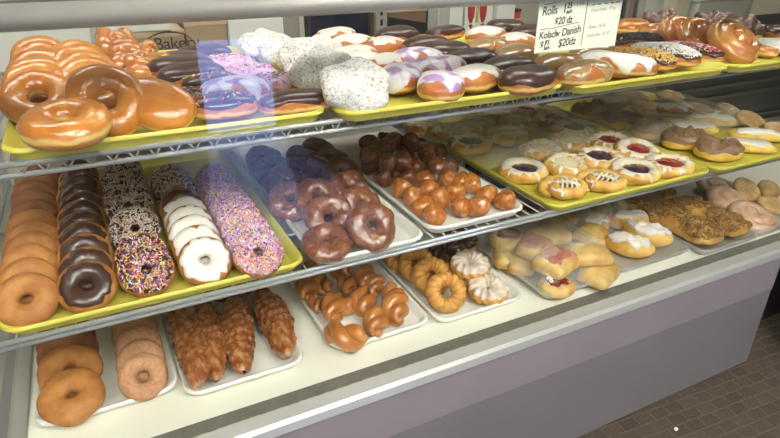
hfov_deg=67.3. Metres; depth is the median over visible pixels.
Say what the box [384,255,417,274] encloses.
cruller
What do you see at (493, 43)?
bun
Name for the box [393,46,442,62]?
bun
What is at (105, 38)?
roll
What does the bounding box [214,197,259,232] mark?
donut
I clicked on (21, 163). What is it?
wire shelf
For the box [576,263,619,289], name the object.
kolach
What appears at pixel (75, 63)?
donut
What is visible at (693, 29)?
cinnamon roll
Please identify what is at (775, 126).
pastry
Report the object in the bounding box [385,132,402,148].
donut hole
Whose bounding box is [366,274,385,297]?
donut twist
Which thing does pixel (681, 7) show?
column
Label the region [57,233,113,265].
donut
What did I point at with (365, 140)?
donut hole
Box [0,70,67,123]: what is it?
donut
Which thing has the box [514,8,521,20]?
cup
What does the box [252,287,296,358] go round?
croissant
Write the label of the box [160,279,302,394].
display tray
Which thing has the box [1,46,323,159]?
display tray
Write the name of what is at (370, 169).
donut hole
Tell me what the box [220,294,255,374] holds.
croissant
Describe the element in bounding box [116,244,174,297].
donut
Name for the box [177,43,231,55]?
donut
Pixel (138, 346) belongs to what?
donut
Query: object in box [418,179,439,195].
donut hole
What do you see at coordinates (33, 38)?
donut
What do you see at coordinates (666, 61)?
long john
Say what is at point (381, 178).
donut hole
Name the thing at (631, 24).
donut
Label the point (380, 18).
upright
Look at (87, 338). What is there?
donut
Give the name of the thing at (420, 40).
bun
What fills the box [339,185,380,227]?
donut
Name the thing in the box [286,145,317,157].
bun
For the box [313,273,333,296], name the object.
donut twist
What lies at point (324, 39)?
donut
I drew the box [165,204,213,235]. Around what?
donut
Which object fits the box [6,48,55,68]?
donut
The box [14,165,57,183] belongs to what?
donut
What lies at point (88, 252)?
donut
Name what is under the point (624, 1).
binder
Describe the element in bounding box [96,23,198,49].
cardboard box
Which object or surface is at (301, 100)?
long john
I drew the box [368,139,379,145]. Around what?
donut hole
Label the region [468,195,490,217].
donut hole
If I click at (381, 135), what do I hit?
donut hole
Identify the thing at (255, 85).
donut
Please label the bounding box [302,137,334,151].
donut
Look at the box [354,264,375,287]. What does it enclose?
donut twist
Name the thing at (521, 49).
bun
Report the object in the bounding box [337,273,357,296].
donut twist
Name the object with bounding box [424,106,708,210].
display tray
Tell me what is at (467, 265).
cruller
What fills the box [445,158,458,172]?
donut hole
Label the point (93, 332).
donut
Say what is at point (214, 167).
donut
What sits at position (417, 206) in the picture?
donut hole
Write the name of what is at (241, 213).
donut
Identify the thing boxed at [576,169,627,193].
iced pastry
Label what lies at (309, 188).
donut
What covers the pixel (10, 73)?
donut
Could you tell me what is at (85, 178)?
donut
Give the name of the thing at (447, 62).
bun
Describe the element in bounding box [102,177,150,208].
donut
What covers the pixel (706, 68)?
display tray
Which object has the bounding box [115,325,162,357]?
donut
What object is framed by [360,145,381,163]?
donut hole
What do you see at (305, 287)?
donut twist
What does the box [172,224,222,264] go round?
donut
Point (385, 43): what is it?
bun
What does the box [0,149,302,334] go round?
display tray
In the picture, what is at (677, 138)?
bun
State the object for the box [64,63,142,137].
donut
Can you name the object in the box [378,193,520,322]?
display tray
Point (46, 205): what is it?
donut
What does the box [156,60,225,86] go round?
donut
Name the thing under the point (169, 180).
donut
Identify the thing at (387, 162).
donut hole
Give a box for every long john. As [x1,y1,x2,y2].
[258,88,330,115]
[425,24,464,39]
[580,50,657,77]
[615,32,664,46]
[615,46,677,70]
[631,41,701,67]
[667,41,725,61]
[757,38,779,54]
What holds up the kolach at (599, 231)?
on the sheet pan at (676, 248)
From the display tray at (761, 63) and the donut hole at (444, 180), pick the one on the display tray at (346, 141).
the donut hole at (444, 180)
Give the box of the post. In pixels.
[439,8,460,25]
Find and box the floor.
[577,313,779,437]
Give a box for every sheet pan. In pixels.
[466,215,620,298]
[479,175,689,271]
[609,202,756,254]
[672,176,779,235]
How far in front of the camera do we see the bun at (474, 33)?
1.49 m
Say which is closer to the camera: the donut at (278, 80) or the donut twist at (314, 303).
the donut at (278, 80)
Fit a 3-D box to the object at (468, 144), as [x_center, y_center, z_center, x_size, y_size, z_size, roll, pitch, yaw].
[0.212,-0.198,1.550,0.118,0.042,0.101,4,26,7]
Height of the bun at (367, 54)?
0.047 m
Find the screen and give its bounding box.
[304,13,369,36]
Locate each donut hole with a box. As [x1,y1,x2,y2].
[358,134,377,148]
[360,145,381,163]
[360,162,379,175]
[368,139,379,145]
[373,170,392,187]
[376,137,396,154]
[377,132,387,138]
[377,153,397,171]
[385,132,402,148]
[390,169,400,178]
[391,177,411,198]
[395,151,412,170]
[396,145,414,157]
[399,169,416,184]
[401,131,419,149]
[402,186,422,206]
[410,195,433,217]
[411,157,425,172]
[415,137,425,151]
[415,169,434,185]
[417,142,435,161]
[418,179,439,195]
[422,202,446,225]
[427,156,448,174]
[429,188,451,208]
[434,143,446,157]
[437,169,456,188]
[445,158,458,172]
[445,182,465,198]
[449,197,468,216]
[453,171,467,182]
[464,172,480,194]
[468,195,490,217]
[475,184,497,203]
[493,189,515,210]
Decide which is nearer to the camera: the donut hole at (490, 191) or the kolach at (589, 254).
the donut hole at (490, 191)
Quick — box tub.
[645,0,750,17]
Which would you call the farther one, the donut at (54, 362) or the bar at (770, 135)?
the bar at (770, 135)
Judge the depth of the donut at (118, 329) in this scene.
1.14 m
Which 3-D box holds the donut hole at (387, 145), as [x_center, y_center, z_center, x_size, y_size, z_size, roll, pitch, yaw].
[-0.009,-0.173,1.419,0.047,0.048,0.048,17,31,31]
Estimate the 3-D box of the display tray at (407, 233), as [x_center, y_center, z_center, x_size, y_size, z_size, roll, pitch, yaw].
[-0.173,-0.068,1.317,0.217,0.020,0.655,-12,29,-24]
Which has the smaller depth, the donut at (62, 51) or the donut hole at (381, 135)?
the donut at (62, 51)
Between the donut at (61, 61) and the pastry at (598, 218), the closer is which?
the donut at (61, 61)
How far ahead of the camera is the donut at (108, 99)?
0.91 m
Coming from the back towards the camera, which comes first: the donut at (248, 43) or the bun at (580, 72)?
the donut at (248, 43)
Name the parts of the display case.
corner post, door, rail, door, panel, glass, door rail, sill, door, panel, door, door rail, door rail, door rail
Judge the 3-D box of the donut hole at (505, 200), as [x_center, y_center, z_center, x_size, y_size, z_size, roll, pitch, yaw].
[0.242,-0.038,1.228,0.045,0.044,0.040,-16,31,-30]
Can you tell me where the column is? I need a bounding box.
[662,0,689,16]
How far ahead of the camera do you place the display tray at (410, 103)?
1.01 m
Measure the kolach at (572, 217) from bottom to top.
0.041 m
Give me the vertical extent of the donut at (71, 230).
0.067 m
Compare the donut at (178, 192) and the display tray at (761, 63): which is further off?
the display tray at (761, 63)
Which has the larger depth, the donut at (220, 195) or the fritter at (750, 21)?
the fritter at (750, 21)
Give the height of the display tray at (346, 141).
0.020 m
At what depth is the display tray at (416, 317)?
1.26 m
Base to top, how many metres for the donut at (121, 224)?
0.071 m
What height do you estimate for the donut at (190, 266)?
0.068 m
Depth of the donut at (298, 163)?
1.32 m
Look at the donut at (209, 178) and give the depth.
1.22 m
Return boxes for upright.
[374,12,386,32]
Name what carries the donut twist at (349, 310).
on the display tray at (416, 317)
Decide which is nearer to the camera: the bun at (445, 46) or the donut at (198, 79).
the donut at (198, 79)
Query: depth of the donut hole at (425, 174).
1.32 m
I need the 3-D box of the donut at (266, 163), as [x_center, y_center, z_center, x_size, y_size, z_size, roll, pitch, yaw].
[-0.267,-0.109,1.341,0.086,0.061,0.075,-15,30,-28]
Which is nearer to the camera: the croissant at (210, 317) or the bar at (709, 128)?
the croissant at (210, 317)
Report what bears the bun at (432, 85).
on the display tray at (410, 103)
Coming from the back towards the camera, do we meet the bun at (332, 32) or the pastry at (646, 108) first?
the pastry at (646, 108)
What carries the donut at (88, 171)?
on the display tray at (122, 300)
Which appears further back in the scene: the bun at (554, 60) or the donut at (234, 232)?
the bun at (554, 60)
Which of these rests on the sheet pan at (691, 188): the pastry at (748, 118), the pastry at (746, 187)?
the pastry at (746, 187)
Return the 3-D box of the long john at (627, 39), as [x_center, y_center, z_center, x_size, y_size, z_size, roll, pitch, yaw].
[0.606,-0.434,1.440,0.146,0.050,0.080,2,26,3]
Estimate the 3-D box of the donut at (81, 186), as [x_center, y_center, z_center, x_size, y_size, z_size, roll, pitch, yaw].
[-0.625,-0.035,1.179,0.084,0.067,0.073,-22,34,-38]
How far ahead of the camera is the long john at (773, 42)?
1.47 m
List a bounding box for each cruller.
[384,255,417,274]
[398,249,433,282]
[412,256,450,293]
[425,271,465,313]
[427,240,463,265]
[442,227,477,250]
[449,268,468,288]
[450,250,489,280]
[467,273,508,306]
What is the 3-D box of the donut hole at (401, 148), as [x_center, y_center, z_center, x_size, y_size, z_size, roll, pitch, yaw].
[0.040,-0.171,1.491,0.047,0.046,0.045,-15,30,-29]
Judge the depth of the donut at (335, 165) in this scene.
1.31 m
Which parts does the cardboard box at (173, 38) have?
lid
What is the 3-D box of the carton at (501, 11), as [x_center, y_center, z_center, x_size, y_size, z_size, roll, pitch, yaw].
[0.449,-0.871,2.579,0.090,0.280,0.190,-12,29,-24]
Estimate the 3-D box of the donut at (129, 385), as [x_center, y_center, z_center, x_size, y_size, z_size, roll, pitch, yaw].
[-0.436,0.278,1.035,0.072,0.066,0.081,21,33,36]
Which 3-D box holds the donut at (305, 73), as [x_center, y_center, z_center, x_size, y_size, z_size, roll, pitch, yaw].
[-0.119,-0.257,1.033,0.095,0.090,0.100,12,28,23]
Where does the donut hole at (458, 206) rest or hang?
on the display tray at (346, 141)
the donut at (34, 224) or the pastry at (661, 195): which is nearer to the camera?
the donut at (34, 224)
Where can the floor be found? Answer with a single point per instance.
(742, 400)
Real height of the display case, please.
1.069 m
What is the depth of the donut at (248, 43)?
1.31 m
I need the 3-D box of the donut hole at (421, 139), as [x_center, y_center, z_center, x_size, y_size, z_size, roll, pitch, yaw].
[0.072,-0.196,1.542,0.047,0.042,0.042,11,28,20]
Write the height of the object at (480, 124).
0.042 m
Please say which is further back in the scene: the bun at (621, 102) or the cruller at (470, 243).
the bun at (621, 102)
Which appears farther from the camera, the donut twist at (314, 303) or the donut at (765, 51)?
the donut at (765, 51)
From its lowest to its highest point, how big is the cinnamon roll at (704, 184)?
0.041 m
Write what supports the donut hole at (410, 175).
on the display tray at (346, 141)
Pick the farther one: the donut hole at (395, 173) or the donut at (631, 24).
the donut at (631, 24)
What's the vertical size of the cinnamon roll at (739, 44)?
0.094 m
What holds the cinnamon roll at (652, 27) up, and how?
on the display tray at (761, 63)
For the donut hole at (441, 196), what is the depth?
1.22 m
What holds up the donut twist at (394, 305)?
on the display tray at (416, 317)
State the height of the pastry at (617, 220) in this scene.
0.050 m
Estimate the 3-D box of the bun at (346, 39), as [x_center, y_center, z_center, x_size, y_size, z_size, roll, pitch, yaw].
[-0.091,-0.421,1.408,0.086,0.047,0.124,23,34,38]
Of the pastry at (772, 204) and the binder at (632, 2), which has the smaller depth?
the pastry at (772, 204)
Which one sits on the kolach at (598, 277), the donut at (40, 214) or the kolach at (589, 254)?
the kolach at (589, 254)
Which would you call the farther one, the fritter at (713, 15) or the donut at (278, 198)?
the fritter at (713, 15)
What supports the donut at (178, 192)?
on the display tray at (122, 300)
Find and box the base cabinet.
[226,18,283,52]
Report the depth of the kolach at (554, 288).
1.31 m
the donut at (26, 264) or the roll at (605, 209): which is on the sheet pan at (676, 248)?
the roll at (605, 209)
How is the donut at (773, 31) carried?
on the display tray at (761, 63)
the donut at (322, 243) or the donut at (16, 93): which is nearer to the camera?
the donut at (16, 93)
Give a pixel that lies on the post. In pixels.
(448, 16)
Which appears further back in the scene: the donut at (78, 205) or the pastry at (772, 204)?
the pastry at (772, 204)
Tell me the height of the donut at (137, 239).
0.070 m
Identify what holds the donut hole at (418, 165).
on the display tray at (346, 141)
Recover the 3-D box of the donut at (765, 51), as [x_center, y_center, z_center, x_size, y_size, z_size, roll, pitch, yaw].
[0.910,-0.408,1.425,0.052,0.027,0.072,2,26,3]
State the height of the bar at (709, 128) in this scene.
0.030 m
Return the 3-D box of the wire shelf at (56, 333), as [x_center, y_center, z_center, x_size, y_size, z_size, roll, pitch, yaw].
[0.164,-0.141,1.510,2.030,0.017,0.690,-12,29,-24]
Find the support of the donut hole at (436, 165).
on the donut hole at (444, 180)
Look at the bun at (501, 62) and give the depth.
1.11 m
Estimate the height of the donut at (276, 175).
0.068 m
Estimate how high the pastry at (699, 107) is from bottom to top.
0.032 m
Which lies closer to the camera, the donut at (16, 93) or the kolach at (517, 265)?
the donut at (16, 93)
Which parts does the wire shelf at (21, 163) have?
rail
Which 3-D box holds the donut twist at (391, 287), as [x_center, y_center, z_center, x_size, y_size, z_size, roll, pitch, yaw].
[0.009,0.168,1.287,0.053,0.046,0.082,-3,26,-6]
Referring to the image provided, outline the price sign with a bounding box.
[534,0,621,53]
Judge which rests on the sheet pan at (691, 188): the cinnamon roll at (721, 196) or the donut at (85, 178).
the cinnamon roll at (721, 196)
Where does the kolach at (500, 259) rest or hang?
on the sheet pan at (532, 281)
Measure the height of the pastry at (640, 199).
0.066 m
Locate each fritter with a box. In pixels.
[641,8,680,22]
[694,10,733,22]
[725,13,766,35]
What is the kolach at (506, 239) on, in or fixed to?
on the kolach at (500, 259)
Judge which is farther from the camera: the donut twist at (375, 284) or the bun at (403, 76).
the donut twist at (375, 284)
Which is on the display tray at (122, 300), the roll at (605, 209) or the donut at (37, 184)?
the donut at (37, 184)
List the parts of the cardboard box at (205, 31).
lid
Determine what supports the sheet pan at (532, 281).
on the display case
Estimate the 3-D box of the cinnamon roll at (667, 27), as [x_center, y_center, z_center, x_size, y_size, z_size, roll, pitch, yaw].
[0.711,-0.452,1.440,0.116,0.086,0.097,-15,30,-28]
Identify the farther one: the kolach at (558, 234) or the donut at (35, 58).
the kolach at (558, 234)
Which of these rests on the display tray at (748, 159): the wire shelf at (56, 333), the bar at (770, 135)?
the bar at (770, 135)
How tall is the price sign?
0.106 m
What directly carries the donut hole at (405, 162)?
on the donut hole at (410, 175)
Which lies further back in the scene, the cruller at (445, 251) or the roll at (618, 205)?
the roll at (618, 205)
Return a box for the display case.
[0,0,779,437]
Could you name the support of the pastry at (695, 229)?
on the sheet pan at (727, 242)
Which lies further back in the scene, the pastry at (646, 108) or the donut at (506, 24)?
the pastry at (646, 108)
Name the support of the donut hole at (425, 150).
on the donut hole
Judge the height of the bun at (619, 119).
0.056 m
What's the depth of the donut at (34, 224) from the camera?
1.03 m
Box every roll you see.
[94,27,137,56]
[109,39,158,57]
[110,52,170,77]
[588,203,611,215]
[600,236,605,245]
[612,200,636,210]
[637,23,658,33]
[657,16,686,41]
[676,17,711,43]
[696,177,731,192]
[706,19,759,63]
[706,184,747,210]
[727,200,776,230]
[757,180,779,197]
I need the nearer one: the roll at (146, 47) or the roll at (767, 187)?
the roll at (146, 47)
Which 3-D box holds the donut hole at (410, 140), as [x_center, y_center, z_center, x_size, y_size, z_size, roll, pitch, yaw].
[0.053,-0.199,1.472,0.049,0.046,0.046,18,31,32]
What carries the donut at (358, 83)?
on the display tray at (410, 103)
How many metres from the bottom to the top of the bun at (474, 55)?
0.050 m
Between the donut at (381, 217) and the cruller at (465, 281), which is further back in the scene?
the cruller at (465, 281)
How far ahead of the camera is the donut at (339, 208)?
1.09 m
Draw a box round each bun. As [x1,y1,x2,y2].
[147,54,213,77]
[166,50,207,56]
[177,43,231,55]
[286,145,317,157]
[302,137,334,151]
[315,26,355,38]
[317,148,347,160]
[332,33,371,45]
[333,44,377,52]
[347,51,378,58]
[364,35,403,53]
[370,52,406,67]
[374,25,418,40]
[383,62,421,94]
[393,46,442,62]
[401,34,447,48]
[412,54,466,72]
[416,70,464,101]
[423,40,470,54]
[449,47,498,64]
[452,63,500,92]
[465,25,505,42]
[468,36,509,50]
[482,55,536,71]
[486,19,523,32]
[495,43,539,60]
[497,64,558,95]
[500,32,535,46]
[511,24,536,36]
[535,52,583,71]
[557,59,613,87]
[569,46,615,55]
[570,99,609,120]
[592,94,628,109]
[600,107,643,129]
[631,117,675,139]
[656,102,694,117]
[661,125,707,149]
[693,135,744,161]
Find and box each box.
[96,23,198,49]
[176,20,227,45]
[283,17,299,37]
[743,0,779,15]
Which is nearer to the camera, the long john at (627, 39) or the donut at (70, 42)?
the donut at (70, 42)
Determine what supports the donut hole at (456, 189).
on the display tray at (346, 141)
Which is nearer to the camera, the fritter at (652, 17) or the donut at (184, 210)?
the donut at (184, 210)
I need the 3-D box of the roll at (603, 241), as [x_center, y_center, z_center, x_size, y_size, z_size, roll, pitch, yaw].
[0.549,0.056,1.537,0.051,0.033,0.070,23,34,38]
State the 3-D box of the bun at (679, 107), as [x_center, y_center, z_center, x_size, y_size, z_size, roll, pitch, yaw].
[0.905,-0.345,1.859,0.119,0.043,0.084,2,26,3]
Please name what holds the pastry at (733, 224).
on the sheet pan at (727, 242)
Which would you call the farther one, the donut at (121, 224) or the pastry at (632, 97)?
the pastry at (632, 97)
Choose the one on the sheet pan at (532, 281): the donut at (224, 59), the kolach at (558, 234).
the kolach at (558, 234)
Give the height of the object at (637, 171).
0.044 m
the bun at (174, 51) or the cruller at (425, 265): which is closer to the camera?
the bun at (174, 51)
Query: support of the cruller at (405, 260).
on the display tray at (470, 307)
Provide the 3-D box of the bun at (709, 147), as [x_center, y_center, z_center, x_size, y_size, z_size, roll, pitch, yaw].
[0.850,-0.183,1.512,0.124,0.056,0.094,-3,26,-6]
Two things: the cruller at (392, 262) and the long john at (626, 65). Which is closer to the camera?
the long john at (626, 65)
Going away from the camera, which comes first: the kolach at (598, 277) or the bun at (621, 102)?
the kolach at (598, 277)
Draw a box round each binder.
[620,0,626,18]
[624,0,630,17]
[628,0,634,17]
[632,0,638,17]
[636,0,646,17]
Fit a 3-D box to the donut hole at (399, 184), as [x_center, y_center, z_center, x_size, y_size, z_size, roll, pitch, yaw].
[0.027,-0.068,1.280,0.049,0.047,0.047,-3,26,-7]
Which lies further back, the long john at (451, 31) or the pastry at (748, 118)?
the pastry at (748, 118)
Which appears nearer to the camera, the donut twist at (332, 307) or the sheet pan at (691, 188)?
the donut twist at (332, 307)
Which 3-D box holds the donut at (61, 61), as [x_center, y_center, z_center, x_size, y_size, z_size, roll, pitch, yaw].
[-0.539,-0.255,1.040,0.094,0.075,0.107,19,32,34]
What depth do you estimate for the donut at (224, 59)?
1.13 m
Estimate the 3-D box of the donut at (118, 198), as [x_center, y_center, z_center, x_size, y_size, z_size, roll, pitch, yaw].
[-0.511,-0.023,1.150,0.078,0.072,0.085,13,29,25]
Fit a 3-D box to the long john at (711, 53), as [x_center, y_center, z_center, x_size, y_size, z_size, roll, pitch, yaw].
[0.696,-0.388,1.359,0.069,0.044,0.155,-18,31,-32]
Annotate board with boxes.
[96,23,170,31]
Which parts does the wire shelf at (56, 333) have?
arm, cross rail, cross rail, cross rail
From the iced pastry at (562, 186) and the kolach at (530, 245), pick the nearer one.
the iced pastry at (562, 186)
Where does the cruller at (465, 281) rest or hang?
on the display tray at (470, 307)
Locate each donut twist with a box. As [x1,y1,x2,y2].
[295,275,319,301]
[301,259,318,275]
[307,294,321,312]
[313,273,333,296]
[321,291,346,321]
[324,319,368,351]
[329,267,351,279]
[335,291,353,315]
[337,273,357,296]
[350,286,376,317]
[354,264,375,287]
[362,306,389,337]
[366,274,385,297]
[381,292,408,325]
[382,281,405,299]
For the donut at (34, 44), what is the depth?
1.12 m
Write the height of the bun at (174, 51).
0.049 m
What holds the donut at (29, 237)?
on the display tray at (122, 300)
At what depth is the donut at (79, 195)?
1.14 m
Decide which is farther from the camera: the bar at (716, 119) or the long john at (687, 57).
the bar at (716, 119)
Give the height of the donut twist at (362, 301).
0.049 m
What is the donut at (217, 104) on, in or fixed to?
on the display tray at (12, 144)
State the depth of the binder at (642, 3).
2.83 m
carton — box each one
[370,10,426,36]
[492,5,514,19]
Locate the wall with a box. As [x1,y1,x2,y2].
[0,0,538,44]
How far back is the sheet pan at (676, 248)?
1.53 m
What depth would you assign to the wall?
4.06 m
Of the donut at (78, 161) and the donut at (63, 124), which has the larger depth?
the donut at (78, 161)
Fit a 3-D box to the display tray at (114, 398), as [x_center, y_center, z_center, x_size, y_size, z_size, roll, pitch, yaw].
[-0.622,0.197,1.261,0.226,0.020,0.655,-12,29,-24]
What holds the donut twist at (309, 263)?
on the display tray at (416, 317)
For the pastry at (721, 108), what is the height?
0.045 m
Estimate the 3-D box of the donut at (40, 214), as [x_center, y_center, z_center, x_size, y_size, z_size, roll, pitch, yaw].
[-0.649,0.021,1.067,0.075,0.064,0.084,23,34,38]
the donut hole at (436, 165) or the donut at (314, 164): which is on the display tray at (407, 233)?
the donut at (314, 164)
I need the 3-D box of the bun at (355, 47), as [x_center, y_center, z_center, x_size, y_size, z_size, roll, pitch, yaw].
[-0.080,-0.352,1.271,0.121,0.044,0.085,-21,33,-37]
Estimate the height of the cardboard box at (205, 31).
0.222 m
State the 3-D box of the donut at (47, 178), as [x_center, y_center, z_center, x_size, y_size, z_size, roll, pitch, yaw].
[-0.739,-0.060,1.228,0.085,0.067,0.072,-6,27,-14]
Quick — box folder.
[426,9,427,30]
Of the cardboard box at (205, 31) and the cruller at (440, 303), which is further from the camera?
the cardboard box at (205, 31)
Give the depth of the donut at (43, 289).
0.86 m
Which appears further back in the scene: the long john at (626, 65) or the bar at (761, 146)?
the bar at (761, 146)
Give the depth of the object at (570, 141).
1.54 m
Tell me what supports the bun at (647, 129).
on the display tray at (748, 159)
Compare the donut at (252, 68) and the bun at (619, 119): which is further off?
the bun at (619, 119)
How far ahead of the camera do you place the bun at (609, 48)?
1.27 m
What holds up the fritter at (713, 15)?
on the display tray at (761, 63)
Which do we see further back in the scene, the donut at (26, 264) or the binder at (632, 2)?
the binder at (632, 2)
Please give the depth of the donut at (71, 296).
0.89 m
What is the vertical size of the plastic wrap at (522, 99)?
0.041 m
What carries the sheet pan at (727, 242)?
on the display case
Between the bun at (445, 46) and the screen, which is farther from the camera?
the screen
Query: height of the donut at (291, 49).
0.084 m
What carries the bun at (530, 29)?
on the display tray at (706, 68)
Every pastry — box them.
[583,213,609,228]
[606,231,654,257]
[607,209,649,228]
[621,91,648,103]
[622,193,650,205]
[622,220,672,246]
[630,101,658,115]
[637,201,723,244]
[647,187,676,202]
[656,90,684,101]
[665,195,752,236]
[688,102,714,113]
[716,102,740,122]
[733,177,760,201]
[734,110,765,127]
[757,196,779,214]
[762,122,779,132]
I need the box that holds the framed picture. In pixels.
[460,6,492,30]
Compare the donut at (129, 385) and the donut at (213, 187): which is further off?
the donut at (213, 187)
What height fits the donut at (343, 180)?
0.073 m
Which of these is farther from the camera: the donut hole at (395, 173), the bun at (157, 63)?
the donut hole at (395, 173)
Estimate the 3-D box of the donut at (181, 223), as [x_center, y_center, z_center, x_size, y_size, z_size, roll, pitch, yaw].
[-0.348,0.032,1.042,0.086,0.071,0.070,-13,29,-25]
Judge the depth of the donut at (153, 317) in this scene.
1.18 m
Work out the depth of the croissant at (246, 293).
1.30 m
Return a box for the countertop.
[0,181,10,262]
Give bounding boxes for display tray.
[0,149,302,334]
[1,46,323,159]
[35,303,176,426]
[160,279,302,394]
[233,138,422,264]
[256,36,561,120]
[272,214,427,349]
[315,125,521,232]
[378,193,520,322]
[419,31,727,93]
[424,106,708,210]
[544,91,779,172]
[640,18,779,72]
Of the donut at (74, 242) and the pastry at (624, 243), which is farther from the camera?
the pastry at (624, 243)
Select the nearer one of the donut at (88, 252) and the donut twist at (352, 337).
the donut at (88, 252)
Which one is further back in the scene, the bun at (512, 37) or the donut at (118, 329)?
the bun at (512, 37)
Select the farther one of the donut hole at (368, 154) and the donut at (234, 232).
the donut hole at (368, 154)
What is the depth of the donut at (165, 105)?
0.85 m
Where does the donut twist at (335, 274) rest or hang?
on the display tray at (416, 317)
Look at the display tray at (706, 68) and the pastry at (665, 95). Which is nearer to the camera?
the display tray at (706, 68)
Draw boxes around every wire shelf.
[0,67,779,180]
[0,127,779,352]
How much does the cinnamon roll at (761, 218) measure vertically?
0.056 m
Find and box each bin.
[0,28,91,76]
[428,9,437,28]
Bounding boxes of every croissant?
[166,308,208,390]
[192,301,227,382]
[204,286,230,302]
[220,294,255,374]
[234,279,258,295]
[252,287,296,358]
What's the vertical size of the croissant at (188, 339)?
0.060 m
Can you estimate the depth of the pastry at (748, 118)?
1.73 m
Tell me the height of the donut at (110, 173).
0.072 m
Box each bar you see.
[670,120,718,133]
[685,112,738,125]
[723,137,776,153]
[727,127,779,141]
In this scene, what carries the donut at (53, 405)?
on the display tray at (114, 398)
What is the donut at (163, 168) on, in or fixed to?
on the display tray at (122, 300)
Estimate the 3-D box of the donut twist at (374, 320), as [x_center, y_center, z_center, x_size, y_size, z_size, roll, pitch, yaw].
[-0.029,0.211,1.199,0.056,0.047,0.081,-9,28,-18]
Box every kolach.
[488,227,525,251]
[490,248,512,269]
[507,252,534,275]
[514,233,552,260]
[527,223,571,245]
[531,245,578,279]
[538,276,575,298]
[542,212,577,228]
[564,242,613,266]
[571,222,607,242]
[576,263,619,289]
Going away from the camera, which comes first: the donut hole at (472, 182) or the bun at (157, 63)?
the bun at (157, 63)
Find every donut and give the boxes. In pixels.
[0,61,64,102]
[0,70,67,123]
[0,244,57,272]
[0,257,57,303]
[0,272,58,325]
[2,231,57,258]
[4,219,57,245]
[5,56,56,71]
[5,209,56,235]
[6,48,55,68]
[9,41,54,62]
[9,199,57,219]
[10,35,59,55]
[10,180,57,204]
[11,189,57,211]
[13,174,57,190]
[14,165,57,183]
[16,98,112,151]
[35,320,95,351]
[36,326,98,370]
[36,343,102,398]
[36,367,105,426]
[50,39,105,53]
[53,45,109,59]
[55,50,112,66]
[56,182,101,206]
[56,211,107,235]
[56,222,110,249]
[56,260,117,313]
[57,159,98,178]
[57,174,102,194]
[57,200,106,224]
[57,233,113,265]
[57,246,115,289]
[58,168,100,185]
[58,191,104,212]
[61,57,116,94]
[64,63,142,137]
[65,65,115,109]
[99,153,141,177]
[99,162,144,188]
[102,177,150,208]
[103,186,153,227]
[107,206,162,246]
[111,305,155,328]
[111,316,158,346]
[114,232,168,274]
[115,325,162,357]
[116,77,196,130]
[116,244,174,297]
[116,339,165,381]
[117,352,167,401]
[147,163,191,191]
[152,170,197,204]
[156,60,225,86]
[159,188,204,217]
[162,196,207,227]
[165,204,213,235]
[168,214,218,249]
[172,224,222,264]
[177,236,231,285]
[180,70,238,86]
[181,86,200,96]
[193,89,257,119]
[194,163,234,188]
[197,171,237,198]
[200,75,269,102]
[203,179,245,211]
[208,53,255,66]
[208,188,252,222]
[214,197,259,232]
[220,207,266,243]
[224,62,276,74]
[225,218,273,256]
[232,229,284,278]
[237,28,275,60]
[246,145,281,173]
[251,71,298,93]
[254,155,283,185]
[258,33,290,68]
[264,166,305,201]
[267,181,301,221]
[278,37,321,72]
[280,157,318,178]
[288,45,351,88]
[294,178,339,220]
[300,224,353,263]
[304,195,352,233]
[305,155,327,177]
[312,34,341,49]
[320,56,389,110]
[321,157,363,181]
[329,170,368,204]
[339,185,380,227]
[346,202,395,253]
[617,17,650,33]
[758,45,778,57]
[762,25,779,37]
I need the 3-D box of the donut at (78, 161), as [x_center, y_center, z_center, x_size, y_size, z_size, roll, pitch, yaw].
[-0.691,-0.094,1.299,0.084,0.067,0.072,-21,33,-36]
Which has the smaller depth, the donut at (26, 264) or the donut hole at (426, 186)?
the donut at (26, 264)
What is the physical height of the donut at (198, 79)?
0.042 m
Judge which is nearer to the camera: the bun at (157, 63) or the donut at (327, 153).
the bun at (157, 63)

